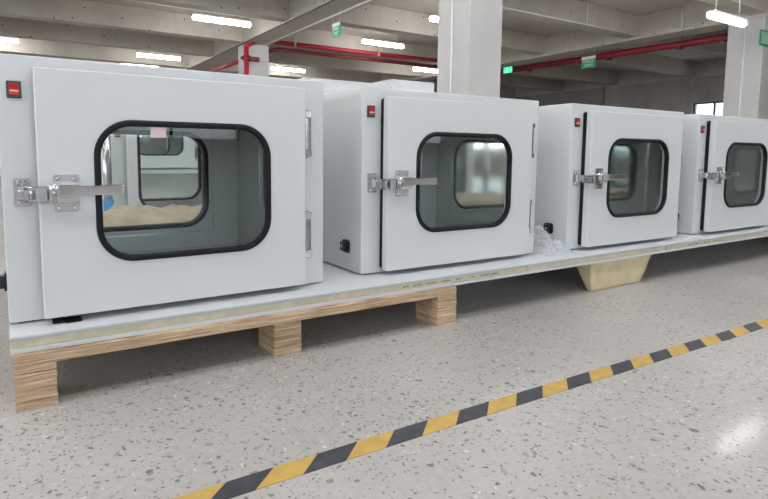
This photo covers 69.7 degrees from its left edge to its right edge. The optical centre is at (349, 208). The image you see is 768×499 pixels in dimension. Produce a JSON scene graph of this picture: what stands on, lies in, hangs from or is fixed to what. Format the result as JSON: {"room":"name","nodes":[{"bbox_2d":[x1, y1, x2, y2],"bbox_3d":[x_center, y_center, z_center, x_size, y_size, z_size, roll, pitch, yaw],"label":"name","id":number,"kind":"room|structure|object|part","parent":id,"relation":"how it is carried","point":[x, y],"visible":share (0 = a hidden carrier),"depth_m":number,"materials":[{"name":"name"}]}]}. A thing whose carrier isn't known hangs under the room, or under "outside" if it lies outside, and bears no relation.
{"room":"factory floor","nodes":[
{"label":"factory floor","id":0,"kind":"room"},
{"bbox_2d":[140,135,166,153],"bbox_3d":[-9.939,-3.379,24.686,28.400,3.185,0.300,-3,6,-31],"label":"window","id":1,"kind":"structure","parent":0,"point":[148,145],"depth_m":25.14,"materials":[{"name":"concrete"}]},
{"bbox_2d":[0,173,767,498],"bbox_3d":[-1.065,-0.269,10.482,29.000,0.200,34.200,-3,6,-31],"label":"floor","id":2,"kind":"structure","parent":0,"point":[169,420],"depth_m":1.42,"materials":[{"name":"concrete"}]},
{"bbox_2d":[0,169,197,174],"bbox_3d":[-2.222,-0.227,6.437,4.500,0.469,1.050,-3,6,-31],"label":"bench","id":3,"kind":"object","parent":2,"relation":"on","point":[143,171],"visible":0.1,"depth_m":6.00,"materials":[{"name":"grey metal"}]},
{"bbox_2d":[140,135,197,168],"bbox_3d":[-2.240,-0.796,6.244,0.968,0.700,0.746,-3,6,-31],"label":"box","id":4,"kind":"object","parent":3,"relation":"on","point":[182,153],"visible":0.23,"depth_m":6.12,"materials":[{"name":"white powder-coated steel"},{"name":"tinted glass"},{"name":"black rubber"}]},
{"bbox_3d":[-2.405,-0.819,6.553,0.768,0.649,0.033,-3,6,-31],"label":"door","id":5,"kind":"part","parent":4,"relation":"part of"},
{"bbox_2d":[102,134,113,210],"bbox_3d":[-1.405,-0.179,3.195,0.099,1.000,0.099,-3,6,-31],"label":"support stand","id":6,"kind":"object","parent":2,"relation":"on","point":[108,201],"visible":0.21,"depth_m":3.17,"materials":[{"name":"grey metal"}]},
{"bbox_2d":[13,286,456,412],"bbox_3d":[-0.468,0.358,2.142,1.439,0.143,1.003,-3,6,-31],"label":"wooden pallet","id":7,"kind":"object","parent":2,"relation":"on","point":[35,373],"visible":0.29,"depth_m":1.62,"materials":[{"name":"brown wood"}]},
{"bbox_2d":[9,241,667,354],"bbox_3d":[0.119,0.227,2.579,2.918,0.042,1.120,-3,6,-31],"label":"panel","id":8,"kind":"object","parent":7,"relation":"on","point":[339,285],"visible":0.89,"depth_m":1.81,"materials":[{"name":"beige plastic"}]},
{"bbox_2d":[52,316,81,323],"bbox_3d":[-0.764,0.299,1.487,0.070,0.010,0.052,-3,6,-31],"label":"pad","id":9,"kind":"object","parent":8,"relation":"on","point":[58,320],"visible":0.87,"depth_m":1.48,"materials":[{"name":"black rubber"}]},
{"bbox_2d":[0,53,322,322],"bbox_3d":[-0.645,-0.084,1.879,0.968,0.700,0.746,-3,6,-32],"label":"box","id":10,"kind":"object","parent":8,"relation":"on","point":[258,225],"visible":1,"depth_m":1.57,"materials":[{"name":"white powder-coated steel"},{"name":"tinted glass"},{"name":"black rubber"}]},
{"bbox_2d":[6,80,21,97],"bbox_3d":[-0.856,-0.302,1.402,0.033,0.043,0.006,-3,6,-32],"label":"switch","id":11,"kind":"object","parent":10,"relation":"attached to","point":[13,87],"depth_m":1.40,"materials":[{"name":"red plastic"}]},
{"bbox_3d":[-0.852,-0.041,1.431,0.038,0.073,0.004,-3,6,-32],"label":"catch plate","id":12,"kind":"part","parent":10,"relation":"part of","materials":[{"name":"silver metal"}]},
{"bbox_3d":[-0.740,-0.039,1.438,0.060,0.097,0.004,-3,6,-32],"label":"latch plate","id":13,"kind":"part","parent":10,"relation":"part of","materials":[{"name":"silver metal"}]},
{"bbox_3d":[-0.671,-0.047,1.435,0.160,0.034,0.020,-3,6,-28],"label":"latch lever","id":14,"kind":"part","parent":10,"relation":"part of","materials":[{"name":"silver metal"}]},
{"bbox_3d":[-0.814,-0.106,2.186,0.768,0.649,0.033,-3,6,-32],"label":"door","id":15,"kind":"part","parent":10,"relation":"part of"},
{"bbox_2d":[323,87,538,273],"bbox_3d":[0.300,-0.137,2.499,0.968,0.700,0.746,-3,6,-31],"label":"box","id":16,"kind":"object","parent":8,"relation":"on","point":[412,179],"visible":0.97,"depth_m":2.20,"materials":[{"name":"white painted steel"},{"name":"tinted glass"},{"name":"black rubber"}]},
{"bbox_2d":[367,105,374,116],"bbox_3d":[0.079,-0.356,2.026,0.033,0.043,0.006,-3,6,-31],"label":"switch","id":17,"kind":"object","parent":16,"relation":"attached to","point":[370,108],"depth_m":2.02,"materials":[{"name":"red plastic"}]},
{"bbox_3d":[0.083,-0.095,2.055,0.038,0.073,0.004,-3,6,-31],"label":"catch plate","id":18,"kind":"part","parent":16,"relation":"part of","materials":[{"name":"silver metal"}]},
{"bbox_3d":[0.195,-0.092,2.059,0.060,0.097,0.004,-3,6,-31],"label":"latch plate","id":19,"kind":"part","parent":16,"relation":"part of","materials":[{"name":"silver metal"}]},
{"bbox_3d":[0.263,-0.100,2.056,0.160,0.034,0.020,-2,6,-27],"label":"latch lever","id":20,"kind":"part","parent":16,"relation":"part of","materials":[{"name":"silver metal"}]},
{"bbox_3d":[0.138,-0.160,2.809,0.768,0.649,0.033,-3,6,-31],"label":"door","id":21,"kind":"part","parent":16,"relation":"part of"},
{"bbox_3d":[0.461,-0.103,2.240,0.768,0.649,0.033,-3,6,-31],"label":"door","id":22,"kind":"part","parent":16,"relation":"part of","materials":[{"name":"white metal"}]},
{"bbox_2d":[534,224,569,253],"bbox_3d":[0.881,0.137,2.702,0.192,0.121,0.375,-3,6,-31],"label":"bubble wrap","id":23,"kind":"object","parent":8,"relation":"on","point":[534,224],"visible":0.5,"depth_m":2.62,"materials":[{"name":"white"}]},
{"bbox_2d":[533,103,683,249],"bbox_3d":[1.300,-0.186,3.072,0.968,0.700,0.746,-3,6,-30],"label":"box","id":24,"kind":"object","parent":8,"relation":"on","point":[606,175],"visible":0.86,"depth_m":2.72,"materials":[{"name":"metal"}]},
{"bbox_3d":[1.079,-0.143,2.630,0.038,0.073,0.004,-3,6,-30],"label":"catch plate","id":25,"kind":"part","parent":24,"relation":"part of","materials":[{"name":"silver metal"}]},
{"bbox_2d":[575,118,580,126],"bbox_3d":[1.077,-0.405,2.598,0.033,0.043,0.012,-3,6,-31],"label":"switch","id":26,"kind":"object","parent":24,"relation":"attached to","point":[577,120],"depth_m":2.59,"materials":[{"name":"red plastic"}]},
{"bbox_3d":[1.192,-0.141,2.633,0.060,0.097,0.004,-3,6,-30],"label":"latch plate","id":27,"kind":"part","parent":24,"relation":"part of","materials":[{"name":"silver metal"}]},
{"bbox_3d":[1.260,-0.149,2.629,0.160,0.034,0.020,-2,6,-26],"label":"latch lever","id":28,"kind":"part","parent":24,"relation":"part of","materials":[{"name":"silver metal"}]},
{"bbox_3d":[1.458,-0.152,2.812,0.768,0.649,0.033,-3,6,-30],"label":"door","id":29,"kind":"part","parent":24,"relation":"part of","materials":[{"name":"white metal"}]},
{"bbox_2d":[238,44,268,76],"bbox_3d":[-2.273,-2.224,13.070,0.540,3.184,0.580,-3,6,-31],"label":"concrete column","id":30,"kind":"structure","parent":2,"relation":"on","point":[261,68],"depth_m":12.76,"materials":[{"name":"white concrete"}]},
{"bbox_2d":[437,0,502,97],"bbox_3d":[1.501,-1.618,6.968,0.540,3.184,0.580,-3,6,-31],"label":"concrete column","id":31,"kind":"structure","parent":2,"relation":"on","point":[477,24],"depth_m":6.71,"materials":[{"name":"white concrete"}]},
{"bbox_2d":[450,0,453,93],"bbox_3d":[1.255,-1.602,6.829,0.026,3.174,0.024,-3,6,-31],"label":"conduit","id":32,"kind":"object","parent":31,"relation":"attached to","point":[452,0],"visible":0.48,"depth_m":6.78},
{"bbox_2d":[173,318,767,498],"bbox_3d":[1.688,0.439,2.180,5.577,0.001,0.065,-3,6,-31],"label":"tape","id":33,"kind":"object","parent":2,"relation":"on","point":[258,480],"visible":1,"depth_m":1.30,"materials":[{"name":"yellow plastic"}]},
{"bbox_2d":[576,255,650,291],"bbox_3d":[1.292,0.305,2.808,0.510,0.143,0.215,-3,6,-31],"label":"foam block","id":34,"kind":"object","parent":2,"relation":"on","point":[610,274],"visible":0.69,"depth_m":2.68,"materials":[{"name":"beige plastic"}]},
{"bbox_2d":[722,16,767,118],"bbox_3d":[7.562,-1.914,10.463,0.580,3.184,0.600,-3,6,-31],"label":"concrete column","id":35,"kind":"structure","parent":2,"relation":"on","point":[754,96],"depth_m":10.19,"materials":[{"name":"white concrete"}]},
{"bbox_2d":[738,27,745,116],"bbox_3d":[7.304,-1.831,10.312,0.025,3.044,0.024,-3,6,-31],"label":"conduit","id":36,"kind":"object","parent":35,"relation":"attached to","point":[745,27],"visible":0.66,"depth_m":10.24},
{"bbox_2d":[759,17,767,46],"bbox_3d":[7.480,-3.195,9.913,0.340,0.529,0.026,-3,6,-31],"label":"sign","id":37,"kind":"object","parent":35,"relation":"attached to","point":[763,36],"visible":1,"depth_m":9.88,"materials":[{"name":"green plastic"}]},
{"bbox_3d":[-6.052,-2.830,19.180,0.540,3.184,0.600,-3,6,-31],"label":"concrete column","id":38,"kind":"structure","parent":2,"relation":"on","visible":0},
{"bbox_2d":[208,60,237,71],"bbox_3d":[-4.584,-3.968,16.671,0.098,0.125,7.000,-3,6,-31],"label":"pipe","id":39,"kind":"object","parent":38,"relation":"attached to","point":[236,61],"visible":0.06,"depth_m":14.53,"materials":[{"name":"red metal"}]},
{"bbox_3d":[3.411,0.151,4.560,1.103,0.143,1.003,-3,6,-31],"label":"wooden pallet","id":40,"kind":"object","parent":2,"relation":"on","visible":0},
{"bbox_2d":[643,225,767,251],"bbox_3d":[2.613,0.096,4.109,2.926,0.042,1.120,-3,6,-31],"label":"panel","id":41,"kind":"object","parent":40,"relation":"on","point":[676,243],"visible":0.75,"depth_m":3.17,"materials":[{"name":"beige plastic"}]},
{"bbox_2d":[677,114,767,233],"bbox_3d":[2.256,-0.234,3.643,0.968,0.700,0.746,-3,6,-31],"label":"box","id":42,"kind":"object","parent":41,"relation":"on","point":[723,185],"visible":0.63,"depth_m":3.25,"materials":[{"name":"metal"}]},
{"bbox_3d":[2.150,-0.189,3.204,0.060,0.097,0.004,-3,6,-31],"label":"latch plate","id":43,"kind":"part","parent":42,"relation":"part of","materials":[{"name":"silver metal"}]},
{"bbox_3d":[2.219,-0.197,3.200,0.160,0.034,0.020,-2,6,-27],"label":"latch lever","id":44,"kind":"part","parent":42,"relation":"part of","materials":[{"name":"silver metal"}]},
{"bbox_3d":[2.416,-0.201,3.384,0.768,0.649,0.033,-3,6,-31],"label":"door","id":45,"kind":"part","parent":42,"relation":"part of","materials":[{"name":"white metal"}]},
{"bbox_3d":[-1.208,0.181,3.937,1.203,0.145,0.823,-3,6,-31],"label":"wooden pallet","id":46,"kind":"object","parent":2,"relation":"on","visible":0},
{"bbox_2d":[101,134,201,207],"bbox_3d":[-1.244,-0.395,3.828,0.924,1.020,0.852,-3,6,-31],"label":"box","id":47,"kind":"object","parent":46,"relation":"on","point":[125,149],"visible":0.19,"depth_m":3.33,"materials":[{"name":"white powder-coated steel"},{"name":"tinted glass"},{"name":"black rubber"}]},
{"bbox_3d":[-1.030,-0.353,3.489,0.724,0.969,0.033,-3,6,-31],"label":"door","id":48,"kind":"part","parent":47,"relation":"part of","materials":[{"name":"white metal"}]},
{"bbox_3d":[-1.438,-0.421,4.182,0.724,0.969,0.033,-3,6,-31],"label":"door","id":49,"kind":"part","parent":47,"relation":"part of","materials":[{"name":"white metal"}]},
{"bbox_3d":[-0.007,0.118,4.674,1.403,0.145,0.823,-3,6,-31],"label":"wooden pallet","id":50,"kind":"object","parent":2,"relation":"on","visible":0},
{"bbox_2d":[298,77,370,93],"bbox_3d":[-0.266,-0.455,4.402,0.574,1.043,0.812,-3,6,-31],"label":"box","id":51,"kind":"object","parent":50,"relation":"on","point":[329,86],"visible":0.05,"depth_m":4.05,"materials":[{"name":"white metal"}]},
{"bbox_3d":[-0.078,-0.407,4.099,0.514,0.928,0.030,-3,6,-31],"label":"door","id":52,"kind":"part","parent":51,"relation":"part of","materials":[{"name":"white metal"}]},
{"bbox_2d":[371,79,433,91],"bbox_3d":[0.331,-0.509,4.766,0.432,1.089,0.812,-3,6,-31],"label":"box","id":53,"kind":"object","parent":50,"relation":"on","point":[391,83],"visible":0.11,"depth_m":4.42,"materials":[{"name":"white metal"}]},
{"bbox_2d":[90,0,727,71],"bbox_3d":[-1.041,-4.136,10.114,29.000,0.200,34.200,-3,6,-31],"label":"ceiling","id":54,"kind":"structure","parent":0,"point":[639,7],"depth_m":12.21,"materials":[{"name":"concrete"}]},
{"bbox_2d":[0,36,17,42],"bbox_3d":[-8.769,-4.191,13.117,1.480,0.354,0.124,-3,6,-31],"label":"tube light","id":55,"kind":"object","parent":54,"relation":"hanging from","point":[2,39],"visible":0.82,"depth_m":13.37,"materials":[{"name":"white plastic"}]},
{"bbox_2d":[3,53,168,67],"bbox_3d":[-8.932,-4.510,16.937,6.519,0.450,0.300,-3,6,-31],"label":"concrete beam","id":56,"kind":"structure","parent":54,"relation":"attached to","point":[3,53],"depth_m":16.92,"materials":[{"name":"grey concrete"}]},
{"bbox_2d":[0,36,188,68],"bbox_3d":[-7.674,-4.308,14.903,6.519,0.450,0.300,-3,6,-31],"label":"concrete beam","id":57,"kind":"structure","parent":54,"relation":"attached to","point":[24,46],"depth_m":15.05,"materials":[{"name":"grey concrete"}]},
{"bbox_2d":[0,16,213,56],"bbox_3d":[-6.416,-4.106,12.869,6.519,0.450,0.300,-3,6,-31],"label":"concrete beam","id":58,"kind":"structure","parent":54,"relation":"attached to","point":[9,26],"depth_m":13.05,"materials":[{"name":"grey concrete"}]},
{"bbox_2d":[0,0,242,43],"bbox_3d":[-5.316,-3.929,11.089,6.519,0.450,0.300,-3,6,-31],"label":"concrete beam","id":59,"kind":"structure","parent":54,"relation":"attached to","point":[75,12],"depth_m":11.29,"materials":[{"name":"beige concrete"}]},
{"bbox_2d":[121,63,158,66],"bbox_3d":[-6.370,-4.473,16.696,1.070,0.444,0.124,-3,6,-31],"label":"tube light","id":60,"kind":"object","parent":54,"relation":"hanging from","point":[121,63],"visible":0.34,"depth_m":16.70,"materials":[{"name":"white plastic"}]},
{"bbox_2d":[137,50,180,60],"bbox_3d":[-5.126,-4.261,14.773,1.120,0.486,0.124,-3,6,-31],"label":"tube light","id":61,"kind":"object","parent":54,"relation":"hanging from","point":[139,54],"visible":0.84,"depth_m":14.75,"materials":[{"name":"white plastic"}]},
{"bbox_2d":[128,0,249,17],"bbox_3d":[-3.790,-4.148,11.244,3.700,0.024,0.024,-3,6,-31],"label":"conduit","id":62,"kind":"object","parent":54,"relation":"attached to","point":[128,0],"visible":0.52,"depth_m":11.53,"materials":[{"name":"grey metal"}]},
{"bbox_2d":[132,0,289,21],"bbox_3d":[-4.005,-3.719,8.970,6.519,0.450,0.300,-3,6,-31],"label":"concrete beam","id":63,"kind":"structure","parent":54,"relation":"attached to","point":[273,10],"depth_m":10.10,"materials":[{"name":"beige concrete"}]},
{"bbox_2d":[192,13,250,26],"bbox_3d":[-2.475,-3.840,10.672,1.135,0.511,0.124,-3,6,-31],"label":"tube light","id":64,"kind":"object","parent":54,"relation":"hanging from","point":[195,16],"visible":0.94,"depth_m":10.64,"materials":[{"name":"white plastic"}]},
{"bbox_2d":[217,71,297,78],"bbox_3d":[-2.928,-4.824,20.619,6.419,0.450,0.300,-3,6,-31],"label":"concrete beam","id":65,"kind":"structure","parent":54,"relation":"attached to","point":[217,71],"depth_m":20.48,"materials":[{"name":"grey concrete"}]},
{"bbox_2d":[169,0,375,70],"bbox_3d":[-0.694,-3.806,10.361,0.580,0.500,33.600,-3,6,-31],"label":"girder","id":66,"kind":"object","parent":54,"relation":"attached to","point":[296,7],"visible":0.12,"depth_m":11.40,"materials":[{"name":"grey concrete"}]},
{"bbox_2d":[186,0,334,69],"bbox_3d":[-2.842,-3.854,13.275,0.028,0.028,12.400,-3,6,-31],"label":"conduit","id":67,"kind":"object","parent":66,"relation":"attached to","point":[331,0],"visible":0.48,"depth_m":11.22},
{"bbox_2d":[264,0,371,44],"bbox_3d":[-0.322,-3.510,10.066,0.032,0.032,6.260,-3,6,-31],"label":"conduit","id":68,"kind":"object","parent":66,"relation":"attached to","point":[364,2],"visible":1,"depth_m":10.39,"materials":[{"name":"metal"}]},
{"bbox_2d":[332,10,340,37],"bbox_3d":[-0.229,-3.242,9.613,0.019,0.474,0.270,-3,6,-31],"label":"hanging sign","id":69,"kind":"object","parent":66,"relation":"hanging from","point":[336,28],"visible":1,"depth_m":9.63,"materials":[{"name":"green plastic"}]},
{"bbox_2d":[271,66,304,72],"bbox_3d":[-1.926,-4.521,17.316,1.130,0.411,0.124,-3,6,-31],"label":"tube light","id":70,"kind":"object","parent":54,"relation":"hanging from","point":[282,68],"visible":0.87,"depth_m":17.28,"materials":[{"name":"white plastic"}]},
{"bbox_2d":[209,60,380,82],"bbox_3d":[-1.671,-4.622,18.585,6.419,0.450,0.300,-3,6,-31],"label":"concrete beam","id":71,"kind":"structure","parent":54,"relation":"attached to","point":[310,72],"depth_m":18.82,"materials":[{"name":"grey concrete"}]},
{"bbox_2d":[235,46,422,77],"bbox_3d":[-0.412,-4.420,16.551,6.419,0.450,0.300,-3,6,-31],"label":"concrete beam","id":72,"kind":"structure","parent":54,"relation":"attached to","point":[286,58],"depth_m":16.51,"materials":[{"name":"grey concrete"}]},
{"bbox_2d":[240,40,437,74],"bbox_3d":[0.533,-2.578,14.333,7.030,3.683,0.149,-3,6,-31],"label":"pipe","id":73,"kind":"object","parent":54,"relation":"hanging from","point":[246,57],"visible":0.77,"depth_m":13.47,"materials":[{"name":"red metal"}]},
{"bbox_2d":[269,29,437,64],"bbox_3d":[0.793,-4.226,14.602,6.419,0.450,0.300,-3,6,-31],"label":"concrete beam","id":74,"kind":"structure","parent":54,"relation":"attached to","point":[309,36],"depth_m":14.05,"materials":[{"name":"grey concrete"}]},
{"bbox_2d":[269,47,437,67],"bbox_3d":[0.739,-3.898,14.650,6.331,0.174,0.284,-3,6,-31],"label":"pipe","id":75,"kind":"object","parent":74,"relation":"hanging from","point":[277,49],"visible":0.9,"depth_m":14.04,"materials":[{"name":"red metal"}]},
{"bbox_2d":[362,30,403,48],"bbox_3d":[0.798,-4.071,13.027,1.150,0.458,0.124,-3,6,-31],"label":"tube light","id":76,"kind":"object","parent":54,"relation":"hanging from","point":[364,40],"visible":0.9,"depth_m":12.97,"materials":[{"name":"white plastic"}]},
{"bbox_2d":[362,39,403,48],"bbox_3d":[0.797,-3.886,13.045,1.150,0.087,0.096,-3,6,-31],"label":"diffuser","id":77,"kind":"object","parent":76,"relation":"attached to","point":[366,41],"depth_m":13.00,"materials":[{"name":"white plastic"}]},
{"bbox_2d":[412,66,436,72],"bbox_3d":[2.371,-4.345,16.451,1.150,0.544,0.124,-3,6,-31],"label":"tube light","id":78,"kind":"object","parent":54,"relation":"hanging from","point":[415,68],"visible":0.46,"depth_m":16.34,"materials":[{"name":"white plastic"}]},
{"bbox_2d":[429,2,438,21],"bbox_3d":[2.014,-3.775,10.505,1.180,0.554,0.124,-3,6,-31],"label":"tube light","id":79,"kind":"object","parent":54,"relation":"hanging from","point":[434,18],"visible":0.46,"depth_m":10.23,"materials":[{"name":"white plastic"}]},
{"bbox_2d":[429,16,438,21],"bbox_3d":[2.013,-3.542,10.527,1.180,0.087,0.096,-3,6,-31],"label":"diffuser","id":80,"kind":"object","parent":79,"relation":"attached to","point":[432,18],"depth_m":10.23,"materials":[{"name":"white plastic"}]},
{"bbox_2d":[324,4,547,54],"bbox_3d":[2.182,-4.004,12.356,6.419,0.450,0.300,-3,6,-31],"label":"concrete beam","id":81,"kind":"structure","parent":54,"relation":"attached to","point":[372,17],"depth_m":11.65,"materials":[{"name":"beige concrete"}]},
{"bbox_2d":[426,80,514,96],"bbox_3d":[4.333,-4.936,22.267,6.479,0.450,0.300,-3,6,-31],"label":"concrete beam","id":82,"kind":"structure","parent":54,"relation":"attached to","point":[506,91],"depth_m":23.53,"materials":[{"name":"grey concrete"}]},
{"bbox_2d":[500,74,564,90],"bbox_3d":[5.644,-4.726,20.148,6.479,0.450,0.300,-3,6,-31],"label":"concrete beam","id":83,"kind":"structure","parent":54,"relation":"attached to","point":[511,80],"depth_m":20.75,"materials":[{"name":"grey concrete"}]},
{"bbox_2d":[431,0,639,38],"bbox_3d":[3.440,-3.802,10.322,6.419,0.450,0.300,-3,6,-31],"label":"concrete beam","id":84,"kind":"structure","parent":54,"relation":"attached to","point":[573,10],"depth_m":10.83,"materials":[{"name":"beige concrete"}]},
{"bbox_2d":[503,7,636,34],"bbox_3d":[3.557,-3.586,10.227,6.100,0.028,0.028,-3,6,-31],"label":"conduit","id":85,"kind":"object","parent":84,"relation":"attached to","point":[503,7],"visible":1,"depth_m":10.61,"materials":[{"name":"grey metal"}]},
{"bbox_2d":[501,61,617,85],"bbox_3d":[6.807,-4.539,18.267,6.479,0.450,0.300,-3,6,-31],"label":"concrete beam","id":86,"kind":"structure","parent":54,"relation":"attached to","point":[563,72],"depth_m":18.59,"materials":[{"name":"grey concrete"}]},
{"bbox_2d":[381,2,767,81],"bbox_3d":[5.276,-4.118,14.022,0.600,0.500,33.600,-3,6,-31],"label":"girder","id":87,"kind":"object","parent":54,"relation":"attached to","point":[662,25],"visible":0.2,"depth_m":12.19,"materials":[{"name":"grey concrete"}]},
{"bbox_2d":[503,65,513,73],"bbox_3d":[4.370,-3.851,15.176,0.060,0.262,0.320,-3,6,-31],"label":"exit sign","id":88,"kind":"object","parent":87,"relation":"hanging from","point":[507,69],"visible":1,"depth_m":15.15,"materials":[{"name":"green plastic"}]},
{"bbox_2d":[581,50,595,68],"bbox_3d":[5.681,-3.554,13.084,0.019,0.439,0.370,-3,6,-31],"label":"hanging sign","id":89,"kind":"object","parent":87,"relation":"hanging from","point":[589,61],"visible":1,"depth_m":13.08,"materials":[{"name":"green plastic"}]},
{"bbox_2d":[681,6,694,30],"bbox_3d":[6.769,-3.819,11.001,0.026,0.483,0.263,-3,6,-31],"label":"conduit","id":90,"kind":"object","parent":87,"relation":"attached to","point":[682,6],"visible":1,"depth_m":11.08,"materials":[{"name":"grey metal"}]},
{"bbox_2d":[500,58,725,97],"bbox_3d":[11.177,-4.427,17.641,0.300,0.500,33.600,-3,6,-31],"label":"girder","id":91,"kind":"object","parent":54,"relation":"attached to","point":[712,67],"visible":0.44,"depth_m":19.17,"materials":[{"name":"grey concrete"}]},
{"bbox_2d":[500,30,727,73],"bbox_3d":[6.462,-3.886,12.891,0.168,0.731,8.002,-3,6,-31],"label":"pipe","id":92,"kind":"object","parent":54,"relation":"hanging from","point":[722,38],"visible":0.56,"depth_m":12.65,"materials":[{"name":"red metal"}]},
{"bbox_2d":[562,48,695,76],"bbox_3d":[8.212,-4.313,15.996,6.479,0.450,0.300,-3,6,-31],"label":"concrete beam","id":93,"kind":"structure","parent":54,"relation":"attached to","point":[649,62],"depth_m":16.32,"materials":[{"name":"grey concrete"}]},
{"bbox_2d":[650,32,726,57],"bbox_3d":[9.444,-4.116,14.004,6.479,0.450,0.300,-3,6,-31],"label":"concrete beam","id":94,"kind":"structure","parent":54,"relation":"attached to","point":[717,49],"depth_m":13.41,"materials":[{"name":"grey concrete"}]},
{"bbox_2d":[706,0,747,26],"bbox_3d":[5.821,-3.344,8.442,1.030,0.974,0.124,-3,6,-31],"label":"tube light","id":95,"kind":"object","parent":54,"relation":"hanging from","point":[714,14],"visible":1,"depth_m":8.40,"materials":[{"name":"white plastic"}]},
{"bbox_2d":[707,12,745,26],"bbox_3d":[5.818,-2.902,8.484,1.030,0.087,0.096,-3,6,-31],"label":"diffuser","id":96,"kind":"object","parent":95,"relation":"attached to","point":[724,17],"depth_m":8.42,"materials":[{"name":"white plastic"}]},
{"bbox_2d":[698,0,767,15],"bbox_3d":[4.698,-3.600,8.288,6.419,0.450,0.300,-3,6,-31],"label":"concrete beam","id":97,"kind":"structure","parent":54,"relation":"attached to","point":[748,7],"depth_m":9.55,"materials":[{"name":"beige concrete"}]},
{"bbox_2d":[508,88,604,105],"bbox_3d":[8.020,-3.059,22.521,0.098,3.179,5.050,-3,6,-31],"label":"wall","id":98,"kind":"structure","parent":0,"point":[595,96],"depth_m":21.36,"materials":[{"name":"grey concrete"}]},
{"bbox_2d":[604,74,724,114],"bbox_3d":[11.166,-2.593,17.816,0.300,3.185,33.600,-3,6,-31],"label":"wall","id":99,"kind":"structure","parent":0,"point":[680,95],"depth_m":18.29,"materials":[{"name":"concrete"}]},
{"bbox_2d":[693,101,722,114],"bbox_3d":[11.595,-2.690,17.022,0.060,1.235,1.860,-3,6,-31],"label":"window","id":100,"kind":"structure","parent":99,"relation":"in","point":[714,103],"depth_m":17.31,"materials":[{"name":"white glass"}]},
{"bbox_3d":[-0.944,0.124,3.033,1.353,0.144,0.623,-3,6,-31],"label":"wooden pallet","id":101,"kind":"object","parent":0,"visible":0},
{"bbox_2d":[103,204,201,226],"bbox_3d":[-0.940,0.119,3.027,1.471,0.295,0.687,-3,6,-31],"label":"kraft paper","id":102,"kind":"object","parent":101,"relation":"on","point":[121,215],"visible":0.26,"depth_m":2.83,"materials":[{"name":"beige paper"}]}
]}

